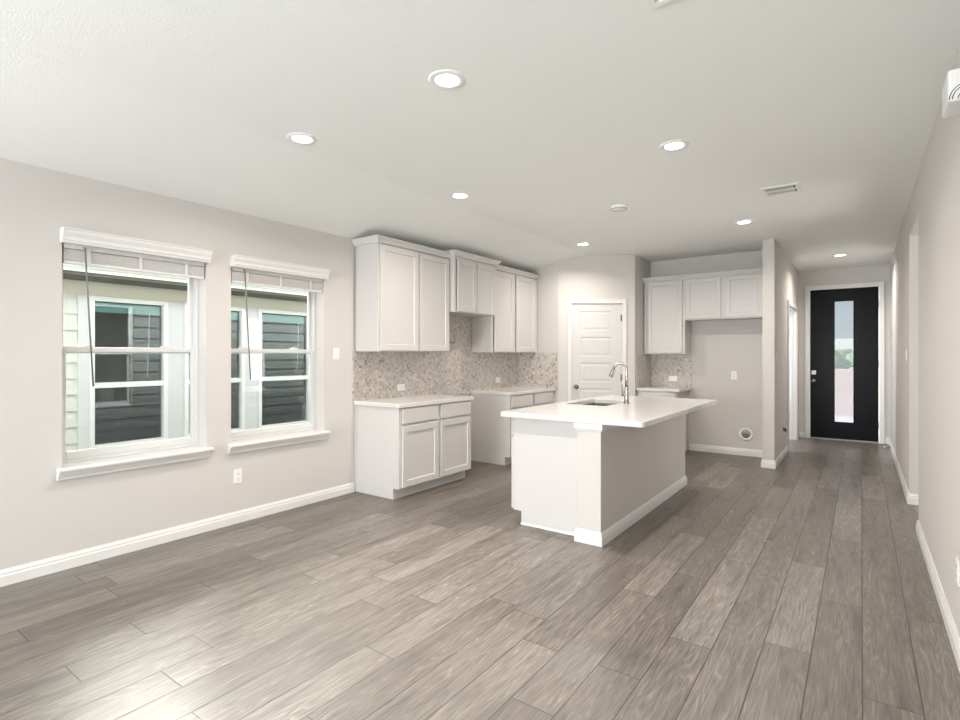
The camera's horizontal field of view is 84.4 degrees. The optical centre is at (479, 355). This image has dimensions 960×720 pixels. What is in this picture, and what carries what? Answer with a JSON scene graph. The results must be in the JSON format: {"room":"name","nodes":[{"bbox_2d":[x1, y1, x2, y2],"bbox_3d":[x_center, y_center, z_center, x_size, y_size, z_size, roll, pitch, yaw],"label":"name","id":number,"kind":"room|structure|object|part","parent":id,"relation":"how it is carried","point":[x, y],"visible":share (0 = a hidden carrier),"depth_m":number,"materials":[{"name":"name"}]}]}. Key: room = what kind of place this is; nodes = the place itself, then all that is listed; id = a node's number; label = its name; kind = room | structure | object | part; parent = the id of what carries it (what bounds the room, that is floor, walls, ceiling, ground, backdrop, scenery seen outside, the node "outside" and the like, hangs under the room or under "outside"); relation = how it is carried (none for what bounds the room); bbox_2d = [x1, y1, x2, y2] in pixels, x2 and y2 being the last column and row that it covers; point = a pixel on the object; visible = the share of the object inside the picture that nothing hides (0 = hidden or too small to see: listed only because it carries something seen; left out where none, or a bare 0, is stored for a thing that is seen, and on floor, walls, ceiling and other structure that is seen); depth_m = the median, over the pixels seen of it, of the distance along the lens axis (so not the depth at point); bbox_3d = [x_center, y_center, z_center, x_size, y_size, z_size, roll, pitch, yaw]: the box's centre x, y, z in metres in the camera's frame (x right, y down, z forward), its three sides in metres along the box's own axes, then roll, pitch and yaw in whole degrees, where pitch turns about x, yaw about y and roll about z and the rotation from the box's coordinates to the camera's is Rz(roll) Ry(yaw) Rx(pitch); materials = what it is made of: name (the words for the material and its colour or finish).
{"room":"open-plan kitchen","nodes":[
{"label":"open-plan kitchen","id":0,"kind":"room"},
{"bbox_2d":[0,158,471,569],"bbox_3d":[-2.805,0.048,3.367,0.200,2.642,11.484,0,0,36],"label":"wall","id":1,"kind":"structure","parent":0,"point":[42,516],"depth_m":3.72,"materials":[{"name":"grey paint"}]},
{"bbox_2d":[57,263,213,480],"bbox_3d":[-2.456,0.033,3.792,0.264,1.517,0.974,0,0,36],"label":"window","id":2,"kind":"structure","parent":1,"relation":"in","point":[77,469],"depth_m":3.81,"materials":[{"name":"white plastic"}]},
{"bbox_3d":[-2.544,-0.360,3.855,0.028,0.687,0.872,0,0,36],"label":"sash","id":3,"kind":"part","parent":2,"relation":"part of","materials":[{"name":"white plastic"}]},
{"bbox_3d":[-2.513,0.315,3.833,0.027,0.747,0.872,0,0,36],"label":"sash","id":4,"kind":"part","parent":2,"relation":"part of","materials":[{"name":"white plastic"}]},
{"bbox_3d":[-2.424,0.752,3.769,0.185,0.078,0.974,0,0,36],"label":"sill","id":5,"kind":"part","parent":2,"relation":"part of","materials":[{"name":"white paint"}]},
{"bbox_2d":[60,226,212,386],"bbox_3d":[-2.397,-0.304,3.749,0.139,1.016,0.942,0,0,36],"label":"window blind","id":6,"kind":"object","parent":2,"relation":"attached to","point":[81,247],"visible":0.87,"depth_m":3.66,"materials":[{"name":"white paint"}]},
{"bbox_3d":[-2.430,-0.606,3.773,0.052,0.016,0.894,0,0,36],"label":"rail","id":7,"kind":"part","parent":6,"relation":"part of","materials":[{"name":"white plastic"}]},
{"bbox_2d":[0,482,354,586],"bbox_3d":[-3.626,1.321,2.042,0.016,0.096,8.075,0,0,36],"label":"baseboard","id":8,"kind":"structure","parent":1,"relation":"attached to","point":[20,573],"depth_m":3.82,"materials":[{"name":"white paint"}]},
{"bbox_2d":[234,468,241,483],"bbox_3d":[-1.981,0.987,4.331,0.008,0.116,0.072,0,0,36],"label":"wall outlet","id":9,"kind":"object","parent":1,"relation":"attached to","point":[237,472],"visible":1,"depth_m":4.33,"materials":[{"name":"white plastic"}]},
{"bbox_2d":[228,292,330,453],"bbox_3d":[-1.804,0.033,4.698,0.264,1.517,0.971,0,0,36],"label":"window","id":10,"kind":"structure","parent":1,"relation":"in","point":[262,442],"depth_m":4.83,"materials":[{"name":"white plastic"}]},
{"bbox_3d":[-1.891,-0.360,4.761,0.028,0.687,0.869,0,0,36],"label":"sash","id":11,"kind":"part","parent":10,"relation":"part of","materials":[{"name":"white plastic"}]},
{"bbox_3d":[-1.860,0.315,4.739,0.027,0.747,0.869,0,0,36],"label":"sash","id":12,"kind":"part","parent":10,"relation":"part of","materials":[{"name":"white plastic"}]},
{"bbox_3d":[-1.772,0.752,4.675,0.185,0.078,0.971,0,0,36],"label":"sill","id":13,"kind":"part","parent":10,"relation":"part of","materials":[{"name":"white paint"}]},
{"bbox_2d":[230,254,329,379],"bbox_3d":[-1.744,-0.306,4.655,0.139,1.013,0.939,0,0,36],"label":"window blind","id":14,"kind":"object","parent":10,"relation":"attached to","point":[247,270],"visible":0.9,"depth_m":4.58,"materials":[{"name":"white paint"}]},
{"bbox_3d":[-1.778,-0.606,4.679,0.052,0.016,0.891,0,0,36],"label":"rail","id":15,"kind":"part","parent":14,"relation":"part of","materials":[{"name":"white plastic"}]},
{"bbox_2d":[333,348,339,359],"bbox_3d":[-1.393,-0.018,5.145,0.010,0.116,0.072,0,0,36],"label":"light switch","id":16,"kind":"object","parent":1,"relation":"attached to","point":[336,351],"visible":1,"depth_m":5.14,"materials":[{"name":"white plastic"}]},
{"bbox_2d":[352,234,450,351],"bbox_3d":[-0.800,-0.602,5.653,0.376,1.125,1.142,0,0,36],"label":"upper cabinet","id":17,"kind":"object","parent":1,"relation":"attached to","point":[402,287],"visible":1,"depth_m":5.38,"materials":[{"name":"grey paint"}]},
{"bbox_3d":[-0.812,-0.571,5.375,0.018,1.042,0.538,0,0,36],"label":"door","id":18,"kind":"part","parent":17,"relation":"part of","materials":[{"name":"grey paint"}]},
{"bbox_3d":[-0.800,-1.133,5.653,0.376,0.062,1.142,0,0,36],"label":"crown moulding","id":19,"kind":"part","parent":17,"relation":"part of","materials":[{"name":"grey paint"}]},
{"bbox_3d":[-0.680,-0.573,5.597,0.020,1.067,1.094,0,0,36],"label":"frame","id":20,"kind":"part","parent":17,"relation":"part of","materials":[{"name":"grey paint"}]},
{"bbox_3d":[-0.498,-0.571,5.810,0.018,1.042,0.490,0,0,36],"label":"door","id":21,"kind":"part","parent":17,"relation":"part of","materials":[{"name":"grey paint"}]},
{"bbox_2d":[353,315,517,404],"bbox_3d":[-0.354,-0.004,6.587,0.012,0.992,3.152,0,0,36],"label":"backsplash","id":22,"kind":"structure","parent":1,"relation":"attached to","point":[376,375],"depth_m":6.39,"materials":[{"name":"stone"}]},
{"bbox_2d":[397,384,404,390],"bbox_3d":[-0.871,0.350,5.851,0.008,0.072,0.116,0,0,36],"label":"wall outlet","id":23,"kind":"object","parent":22,"relation":"attached to","point":[400,387],"visible":1,"depth_m":5.84,"materials":[{"name":"white plastic"}]},
{"bbox_2d":[445,249,500,316],"bbox_3d":[-0.188,-0.846,6.443,0.446,0.698,0.941,0,0,36],"label":"upper cabinet","id":24,"kind":"object","parent":1,"relation":"attached to","point":[472,277],"visible":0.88,"depth_m":6.27,"materials":[{"name":"grey paint"}]},
{"bbox_3d":[-0.151,-0.805,6.173,0.018,0.600,0.359,0,0,36],"label":"door","id":25,"kind":"part","parent":24,"relation":"part of","materials":[{"name":"grey paint"}]},
{"bbox_3d":[-0.188,-1.163,6.443,0.446,0.062,0.941,0,0,36],"label":"crown moulding","id":26,"kind":"part","parent":24,"relation":"part of","materials":[{"name":"grey paint"}]},
{"bbox_3d":[-0.054,-0.817,6.346,0.020,0.640,0.845,0,0,36],"label":"frame","id":27,"kind":"part","parent":24,"relation":"part of","materials":[{"name":"grey paint"}]},
{"bbox_3d":[0.074,-0.805,6.485,0.018,0.600,0.373,0,0,36],"label":"door","id":28,"kind":"part","parent":24,"relation":"part of","materials":[{"name":"grey paint"}]},
{"bbox_2d":[472,265,539,352],"bbox_3d":[0.378,-0.602,7.279,0.365,1.125,1.165,0,0,36],"label":"upper cabinet","id":29,"kind":"object","parent":1,"relation":"attached to","point":[513,329],"visible":0.81,"depth_m":7.07,"materials":[{"name":"grey paint"}]},
{"bbox_3d":[0.320,-0.571,6.946,0.018,1.042,0.458,0,0,36],"label":"door","id":30,"kind":"part","parent":29,"relation":"part of","materials":[{"name":"grey paint"}]},
{"bbox_3d":[0.479,-0.573,7.207,0.020,1.067,1.165,0,0,36],"label":"frame","id":31,"kind":"part","parent":29,"relation":"part of","materials":[{"name":"grey paint"}]},
{"bbox_3d":[0.505,-1.133,7.188,0.052,0.062,1.165,0,0,36],"label":"crown moulding","id":32,"kind":"part","parent":29,"relation":"part of","materials":[{"name":"grey paint"}]},
{"bbox_3d":[0.643,-0.571,7.395,0.018,1.042,0.527,0,0,36],"label":"door","id":33,"kind":"part","parent":29,"relation":"part of","materials":[{"name":"grey paint"}]},
{"bbox_2d":[0,0,959,271],"bbox_3d":[0.775,-1.371,3.032,6.400,0.489,15.126,0,0,36],"label":"ceiling","id":34,"kind":"structure","parent":0,"point":[563,111],"depth_m":3.04,"materials":[{"name":"white paint"}]},
{"bbox_2d":[286,132,316,144],"bbox_3d":[-1.161,-1.412,3.449,0.192,0.006,0.192,0,0,36],"label":"recessed light","id":35,"kind":"object","parent":34,"relation":"in","point":[296,137],"visible":1,"depth_m":3.44,"materials":[{"name":"white"}]},
{"bbox_2d":[428,70,465,89],"bbox_3d":[-0.169,-1.412,2.712,0.192,0.006,0.192,0,0,36],"label":"recessed light","id":36,"kind":"object","parent":34,"relation":"in","point":[441,79],"visible":1,"depth_m":2.70,"materials":[{"name":"white plastic"}]},
{"bbox_2d":[449,192,470,198],"bbox_3d":[-0.176,-1.412,4.677,0.192,0.006,0.192,0,0,36],"label":"recessed light","id":37,"kind":"object","parent":34,"relation":"in","point":[457,195],"visible":1,"depth_m":4.66,"materials":[{"name":"white"}]},
{"bbox_2d":[575,242,590,245],"bbox_3d":[1.306,-1.412,6.709,0.192,0.006,0.192,0,0,36],"label":"recessed light","id":38,"kind":"object","parent":34,"relation":"in","point":[582,243],"visible":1,"depth_m":6.71,"materials":[{"name":"white"}]},
{"bbox_2d":[610,204,627,211],"bbox_3d":[1.315,-1.397,5.005,0.159,0.035,0.159,0,0,36],"label":"smoke detector","id":39,"kind":"object","parent":34,"relation":"attached to","point":[616,207],"visible":1,"depth_m":4.96,"materials":[{"name":"white plastic"}]},
{"bbox_2d":[646,0,673,8],"bbox_3d":[0.730,-1.410,1.939,0.300,0.009,0.300,0,0,36],"label":"ceiling vent","id":40,"kind":"object","parent":34,"relation":"in","point":[652,3],"visible":1,"depth_m":2.11,"materials":[{"name":"white plastic"}]},
{"bbox_2d":[659,140,688,151],"bbox_3d":[1.307,-1.412,3.564,0.192,0.006,0.192,0,0,36],"label":"recessed light","id":41,"kind":"object","parent":34,"relation":"in","point":[674,145],"visible":1,"depth_m":3.55,"materials":[{"name":"white"}]},
{"bbox_2d":[734,220,753,224],"bbox_3d":[2.797,-1.412,5.604,0.192,0.006,0.192,0,0,36],"label":"recessed light","id":42,"kind":"object","parent":34,"relation":"in","point":[741,222],"visible":1,"depth_m":5.60,"materials":[{"name":"white"}]},
{"bbox_2d":[761,182,801,197],"bbox_3d":[2.568,-1.410,4.512,0.276,0.009,0.285,0,0,36],"label":"ceiling vent","id":43,"kind":"object","parent":34,"relation":"in","point":[791,188],"visible":1,"depth_m":4.50,"materials":[{"name":"white plastic"}]},
{"bbox_2d":[832,254,847,256],"bbox_3d":[5.064,-1.412,7.443,0.192,0.006,0.192,0,0,36],"label":"recessed light","id":44,"kind":"object","parent":34,"relation":"in","point":[836,255],"visible":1,"depth_m":7.45,"materials":[{"name":"white plastic"}]},
{"bbox_2d":[0,437,959,719],"bbox_3d":[0.807,1.429,3.009,6.320,0.120,15.126,0,0,36],"label":"floor","id":45,"kind":"structure","parent":0,"point":[802,588],"depth_m":2.81,"materials":[{"name":"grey wood"}]},
{"bbox_2d":[355,400,470,499],"bbox_3d":[-0.675,0.931,5.608,0.629,0.874,1.130,0,0,36],"label":"base cabinet","id":46,"kind":"object","parent":45,"relation":"on","point":[400,452],"visible":0.95,"depth_m":5.23,"materials":[{"name":"grey paint"}]},
{"bbox_2d":[354,394,473,407],"bbox_3d":[-0.666,0.474,5.607,0.628,0.038,1.176,0,0,36],"label":"countertop","id":47,"kind":"structure","parent":46,"relation":"on","point":[428,399],"depth_m":5.36,"materials":[{"name":"white stone"}]},
{"bbox_3d":[-0.582,0.576,5.215,0.018,0.142,0.518,0,0,36],"label":"drawer","id":48,"kind":"part","parent":46,"relation":"part of","materials":[{"name":"grey paint"}]},
{"bbox_3d":[-0.582,0.963,5.215,0.018,0.580,0.518,0,0,36],"label":"door","id":49,"kind":"part","parent":46,"relation":"part of","materials":[{"name":"grey paint"}]},
{"bbox_3d":[-0.451,0.879,5.450,0.035,0.769,1.088,0,0,36],"label":"frame","id":50,"kind":"part","parent":46,"relation":"part of","materials":[{"name":"grey paint"}]},
{"bbox_3d":[-0.256,0.576,5.668,0.018,0.142,0.514,0,0,36],"label":"drawer","id":51,"kind":"part","parent":46,"relation":"part of","materials":[{"name":"grey paint"}]},
{"bbox_3d":[-0.256,0.963,5.668,0.018,0.580,0.514,0,0,36],"label":"door","id":52,"kind":"part","parent":46,"relation":"part of","materials":[{"name":"grey paint"}]},
{"bbox_2d":[471,391,553,464],"bbox_3d":[0.476,0.931,7.207,0.629,0.874,1.171,0,0,36],"label":"base cabinet","id":53,"kind":"object","parent":45,"relation":"on","point":[491,433],"visible":0.62,"depth_m":6.74,"materials":[{"name":"grey paint"}]},
{"bbox_3d":[0.545,0.963,6.780,0.018,0.580,0.520,0,0,36],"label":"door","id":54,"kind":"part","parent":53,"relation":"part of","materials":[{"name":"grey paint"}]},
{"bbox_2d":[471,386,555,395],"bbox_3d":[0.476,0.474,7.191,0.628,0.038,1.176,0,0,36],"label":"countertop","id":55,"kind":"structure","parent":53,"relation":"on","point":[517,390],"depth_m":6.90,"materials":[{"name":"white stone"}]},
{"bbox_3d":[0.545,0.576,6.780,0.018,0.142,0.520,0,0,36],"label":"drawer","id":56,"kind":"part","parent":53,"relation":"part of","materials":[{"name":"grey paint"}]},
{"bbox_3d":[0.699,0.879,7.046,0.035,0.769,1.135,0,0,36],"label":"frame","id":57,"kind":"part","parent":53,"relation":"part of","materials":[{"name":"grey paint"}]},
{"bbox_3d":[0.870,0.576,7.230,0.018,0.142,0.514,0,0,36],"label":"drawer","id":58,"kind":"part","parent":53,"relation":"part of","materials":[{"name":"grey paint"}]},
{"bbox_2d":[512,414,686,546],"bbox_3d":[1.197,0.931,4.949,0.840,0.874,2.282,0,0,36],"label":"kitchen island","id":59,"kind":"object","parent":45,"relation":"on","point":[590,483],"visible":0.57,"depth_m":4.16,"materials":[{"name":"grey paint"}]},
{"bbox_3d":[0.439,0.963,4.600,0.018,0.580,0.592,0,0,36],"label":"door","id":60,"kind":"part","parent":59,"relation":"part of","materials":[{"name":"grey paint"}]},
{"bbox_3d":[0.545,1.361,4.148,0.525,0.014,0.012,0,0,36],"label":"shoe moulding","id":61,"kind":"part","parent":59,"relation":"part of","materials":[{"name":"white paint"}]},
{"bbox_3d":[1.450,0.521,4.767,0.218,0.054,2.282,0,0,36],"label":"cap trim","id":62,"kind":"part","parent":59,"relation":"part of","materials":[{"name":"white paint"}]},
{"bbox_2d":[501,395,715,427],"bbox_3d":[1.297,0.474,4.872,1.183,0.038,2.262,0,0,36],"label":"island countertop","id":63,"kind":"structure","parent":59,"relation":"on","point":[641,411],"depth_m":4.42,"materials":[{"name":"white stone"}]},
{"bbox_2d":[584,403,613,405],"bbox_3d":[1.164,0.587,5.157,0.427,0.187,0.694,0,0,36],"label":"sink","id":64,"kind":"object","parent":63,"relation":"in","point":[595,404],"visible":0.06,"depth_m":5.49,"materials":[{"name":"silver metal"}]},
{"bbox_2d":[609,362,628,403],"bbox_3d":[1.322,0.256,5.031,0.192,0.397,0.075,0,0,36],"label":"faucet","id":65,"kind":"object","parent":63,"relation":"on","point":[625,393],"visible":1,"depth_m":4.99,"materials":[{"name":"silver metal"}]},
{"bbox_3d":[1.331,0.178,5.025,0.145,0.241,0.027,0,0,26],"label":"spout","id":66,"kind":"part","parent":65,"relation":"part of","materials":[{"name":"silver metal"}]},
{"bbox_3d":[1.450,1.321,4.767,0.218,0.096,2.282,0,0,36],"label":"baseboard","id":67,"kind":"part","parent":59,"relation":"part of","materials":[{"name":"white paint"}]},
{"bbox_2d":[638,391,687,451],"bbox_3d":[2.623,0.931,7.577,0.535,0.874,0.629,0,0,36],"label":"base cabinet","id":68,"kind":"object","parent":45,"relation":"on","point":[684,394],"visible":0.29,"depth_m":7.40,"materials":[{"name":"grey paint"}]},
{"bbox_3d":[2.457,0.871,7.348,0.499,0.754,0.020,0,0,36],"label":"frame","id":69,"kind":"part","parent":68,"relation":"part of","materials":[{"name":"grey paint"}]},
{"bbox_3d":[2.452,0.577,7.323,0.462,0.140,0.018,0,0,36],"label":"drawer","id":70,"kind":"part","parent":68,"relation":"part of","materials":[{"name":"grey paint"}]},
{"bbox_2d":[637,386,690,391],"bbox_3d":[2.635,0.474,7.558,0.582,0.038,0.628,0,0,36],"label":"countertop","id":71,"kind":"structure","parent":68,"relation":"on","point":[647,388],"depth_m":7.38,"materials":[{"name":"white stone"}]},
{"bbox_2d":[530,261,558,402],"bbox_3d":[0.871,-0.049,7.721,0.674,2.834,0.120,0,0,36],"label":"wall","id":72,"kind":"structure","parent":0,"point":[548,281],"depth_m":7.57,"materials":[{"name":"grey paint"}]},
{"bbox_2d":[518,353,557,390],"bbox_3d":[0.836,0.225,7.665,0.658,0.535,0.011,0,0,36],"label":"backsplash","id":73,"kind":"structure","parent":72,"relation":"attached to","point":[534,369],"depth_m":7.65,"materials":[{"name":"stone"}]},
{"bbox_2d":[559,255,634,401],"bbox_3d":[1.646,-0.049,7.515,1.071,2.834,0.110,0,0,2],"label":"wall","id":74,"kind":"structure","parent":0,"point":[590,276],"depth_m":7.46,"materials":[{"name":"grey paint"}]},
{"bbox_2d":[567,299,626,400],"bbox_3d":[1.646,0.285,7.488,0.825,2.166,0.163,0,0,2],"label":"door","id":75,"kind":"structure","parent":74,"relation":"in","point":[596,328],"depth_m":7.47,"materials":[{"name":"white paint"}]},
{"bbox_2d":[635,255,650,395],"bbox_3d":[2.365,-0.049,7.794,0.110,2.834,0.784,0,0,36],"label":"wall","id":76,"kind":"structure","parent":0,"point":[642,266],"depth_m":7.60,"materials":[{"name":"grey paint"}]},
{"bbox_2d":[651,251,761,449],"bbox_3d":[3.220,-0.049,7.612,1.711,2.834,0.120,0,0,36],"label":"wall","id":77,"kind":"structure","parent":0,"point":[719,348],"depth_m":7.39,"materials":[{"name":"grey paint"}]},
{"bbox_2d":[636,354,691,389],"bbox_3d":[2.634,0.235,7.566,0.593,0.514,0.638,0,0,36],"label":"backsplash","id":78,"kind":"structure","parent":77,"relation":"attached to","point":[651,369],"depth_m":7.78,"materials":[{"name":"stone"}]},
{"bbox_2d":[669,376,676,380],"bbox_3d":[2.841,0.339,7.790,0.116,0.072,0.008,0,0,36],"label":"wall outlet","id":79,"kind":"object","parent":78,"relation":"attached to","point":[671,378],"visible":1,"depth_m":7.79,"materials":[{"name":"white plastic"}]},
{"bbox_2d":[642,275,690,353],"bbox_3d":[2.705,-0.574,7.668,0.583,1.106,0.366,0,0,36],"label":"upper cabinet","id":80,"kind":"object","parent":77,"relation":"attached to","point":[666,329],"visible":0.94,"depth_m":7.54,"materials":[{"name":"grey paint"}]},
{"bbox_3d":[2.613,-1.095,7.541,0.583,0.062,0.052,0,0,36],"label":"crown moulding","id":81,"kind":"part","parent":80,"relation":"part of","materials":[{"name":"grey paint"}]},
{"bbox_3d":[2.631,-0.548,7.539,0.484,1.017,0.018,0,0,36],"label":"door","id":82,"kind":"part","parent":80,"relation":"part of","materials":[{"name":"grey paint"}]},
{"bbox_2d":[684,268,761,320],"bbox_3d":[3.352,-0.810,7.202,1.010,0.633,0.366,0,0,36],"label":"upper cabinet","id":83,"kind":"object","parent":77,"relation":"attached to","point":[733,294],"visible":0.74,"depth_m":7.09,"materials":[{"name":"grey paint"}]},
{"bbox_3d":[3.050,-0.784,7.238,0.453,0.545,0.018,0,0,36],"label":"door","id":84,"kind":"part","parent":83,"relation":"part of","materials":[{"name":"grey paint"}]},
{"bbox_3d":[3.261,-1.095,7.074,1.010,0.062,0.052,0,0,36],"label":"crown moulding","id":85,"kind":"part","parent":83,"relation":"part of","materials":[{"name":"grey paint"}]},
{"bbox_3d":[3.461,-0.784,6.941,0.436,0.545,0.018,0,0,36],"label":"door","id":86,"kind":"part","parent":83,"relation":"part of","materials":[{"name":"grey paint"}]},
{"bbox_2d":[689,443,761,456],"bbox_3d":[3.453,1.321,7.360,1.037,0.096,0.016,0,0,36],"label":"baseboard","id":87,"kind":"structure","parent":77,"relation":"attached to","point":[694,447],"depth_m":7.37,"materials":[{"name":"white paint"}]},
{"bbox_2d":[731,371,736,379],"bbox_3d":[3.514,0.274,7.320,0.072,0.116,0.008,0,0,36],"label":"wall outlet","id":88,"kind":"object","parent":77,"relation":"attached to","point":[733,373],"visible":1,"depth_m":7.32,"materials":[{"name":"white plastic"}]},
{"bbox_2d":[739,428,752,439],"bbox_3d":[3.628,1.071,7.222,0.176,0.176,0.033,0,0,36],"label":"water supply box","id":89,"kind":"object","parent":77,"relation":"attached to","point":[744,433],"visible":1,"depth_m":7.23,"materials":[{"name":"white plastic"}]},
{"bbox_2d":[762,239,798,460],"bbox_3d":[4.446,-0.049,7.740,0.130,2.834,3.194,0,0,36],"label":"wall","id":90,"kind":"structure","parent":0,"point":[780,277],"depth_m":6.56,"materials":[{"name":"grey paint"}]},
{"bbox_2d":[761,445,788,468],"bbox_3d":[3.906,1.321,6.991,0.162,0.096,1.379,0,0,36],"label":"baseboard","id":91,"kind":"structure","parent":90,"relation":"attached to","point":[771,464],"depth_m":6.47,"materials":[{"name":"white paint"}]},
{"bbox_2d":[787,300,797,447],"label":"door","id":92,"kind":"structure","parent":90,"relation":"in","point":[792,309],"depth_m":8.60,"materials":[{"name":"white paint"}]},
{"bbox_2d":[798,431,803,438],"bbox_3d":[5.302,1.321,8.746,0.083,0.096,0.281,0,0,36],"label":"baseboard","id":93,"kind":"structure","parent":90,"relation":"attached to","point":[800,434],"depth_m":8.84,"materials":[{"name":"white paint"}]},
{"bbox_2d":[799,264,889,437],"bbox_3d":[5.804,-0.049,8.644,4.800,2.834,0.140,0,0,36],"label":"wall","id":94,"kind":"structure","parent":0,"point":[873,273],"depth_m":8.53,"materials":[{"name":"grey paint"}]},
{"bbox_2d":[805,281,884,443],"bbox_3d":[5.874,0.107,8.552,1.054,2.522,0.204,0,0,36],"label":"door","id":95,"kind":"structure","parent":94,"relation":"in","point":[845,323],"depth_m":8.52,"materials":[{"name":"black paint"}]},
{"bbox_3d":[5.873,0.099,8.537,0.295,1.998,0.051,0,0,36],"label":"lite frame","id":96,"kind":"part","parent":95,"relation":"part of","materials":[{"name":"black paint"}]},
{"bbox_3d":[5.874,0.099,8.538,0.247,1.950,0.006,0,0,36],"label":"glass pane","id":97,"kind":"part","parent":95,"relation":"part of","materials":[{"name":"clear glass"}]},
{"bbox_2d":[890,43,959,636],"bbox_3d":[2.015,-0.049,2.052,0.150,2.834,14.986,0,0,36],"label":"wall","id":98,"kind":"structure","parent":0,"point":[925,261],"depth_m":3.30,"materials":[{"name":"grey paint"}]},
{"bbox_2d":[885,438,918,504],"bbox_3d":[5.183,1.321,6.496,0.166,0.096,4.073,0,0,35],"label":"baseboard","id":99,"kind":"structure","parent":98,"relation":"attached to","point":[913,499],"depth_m":5.44,"materials":[{"name":"white paint"}]},
{"bbox_2d":[916,520,959,671],"bbox_3d":[0.589,1.321,0.086,0.166,0.096,9.828,0,0,36],"label":"baseboard","id":100,"kind":"structure","parent":98,"relation":"attached to","point":[952,632],"depth_m":2.84,"materials":[{"name":"white paint"}]},
{"bbox_2d":[942,68,959,117],"bbox_3d":[2.055,-1.136,2.292,0.064,0.135,0.208,0,0,36],"label":"door chime","id":101,"kind":"object","parent":98,"relation":"attached to","point":[950,91],"visible":1,"depth_m":2.23,"materials":[{"name":"white plastic"}]},
{"bbox_2d":[956,557,959,586],"bbox_3d":[2.174,0.984,2.409,0.008,0.116,0.072,0,0,36],"label":"wall outlet","id":102,"kind":"object","parent":98,"relation":"attached to","point":[957,559],"visible":1,"depth_m":2.40,"materials":[{"name":"white plastic"}]},
{"label":"outside","id":103,"kind":"structure","parent":0,"visible":0},
{"bbox_3d":[-6.996,1.729,7.836,11.774,0.119,16.536,0,0,36],"label":"ground","id":104,"kind":"structure","parent":103,"visible":0},
{"bbox_2d":[63,264,309,463],"bbox_3d":[-3.517,-0.106,6.848,2.175,3.550,10.000,0,0,36],"label":"neighbouring house","id":105,"kind":"structure","parent":104,"relation":"on","point":[133,398],"depth_m":6.72,"materials":[{"name":"grey"}]},
{"bbox_2d":[95,302,160,314],"bbox_3d":[-3.779,-0.501,5.680,0.025,0.100,0.651,0,0,36],"label":"raised blind","id":106,"kind":"object","parent":105,"relation":"hanging from","point":[111,307],"depth_m":5.67,"materials":[{"name":"teal"}]},
{"bbox_2d":[231,311,238,319],"bbox_3d":[-3.241,-0.501,6.426,0.025,0.100,0.642,0,0,36],"label":"raised blind","id":107,"kind":"object","parent":105,"relation":"hanging from","point":[234,315],"depth_m":6.64,"materials":[{"name":"teal fabric"}]},
{"bbox_2d":[262,314,305,323],"bbox_3d":[-2.683,-0.501,7.201,0.025,0.100,0.711,0,0,36],"label":"raised blind","id":108,"kind":"object","parent":105,"relation":"hanging from","point":[283,318],"depth_m":7.21,"materials":[{"name":"teal fabric"}]}
]}

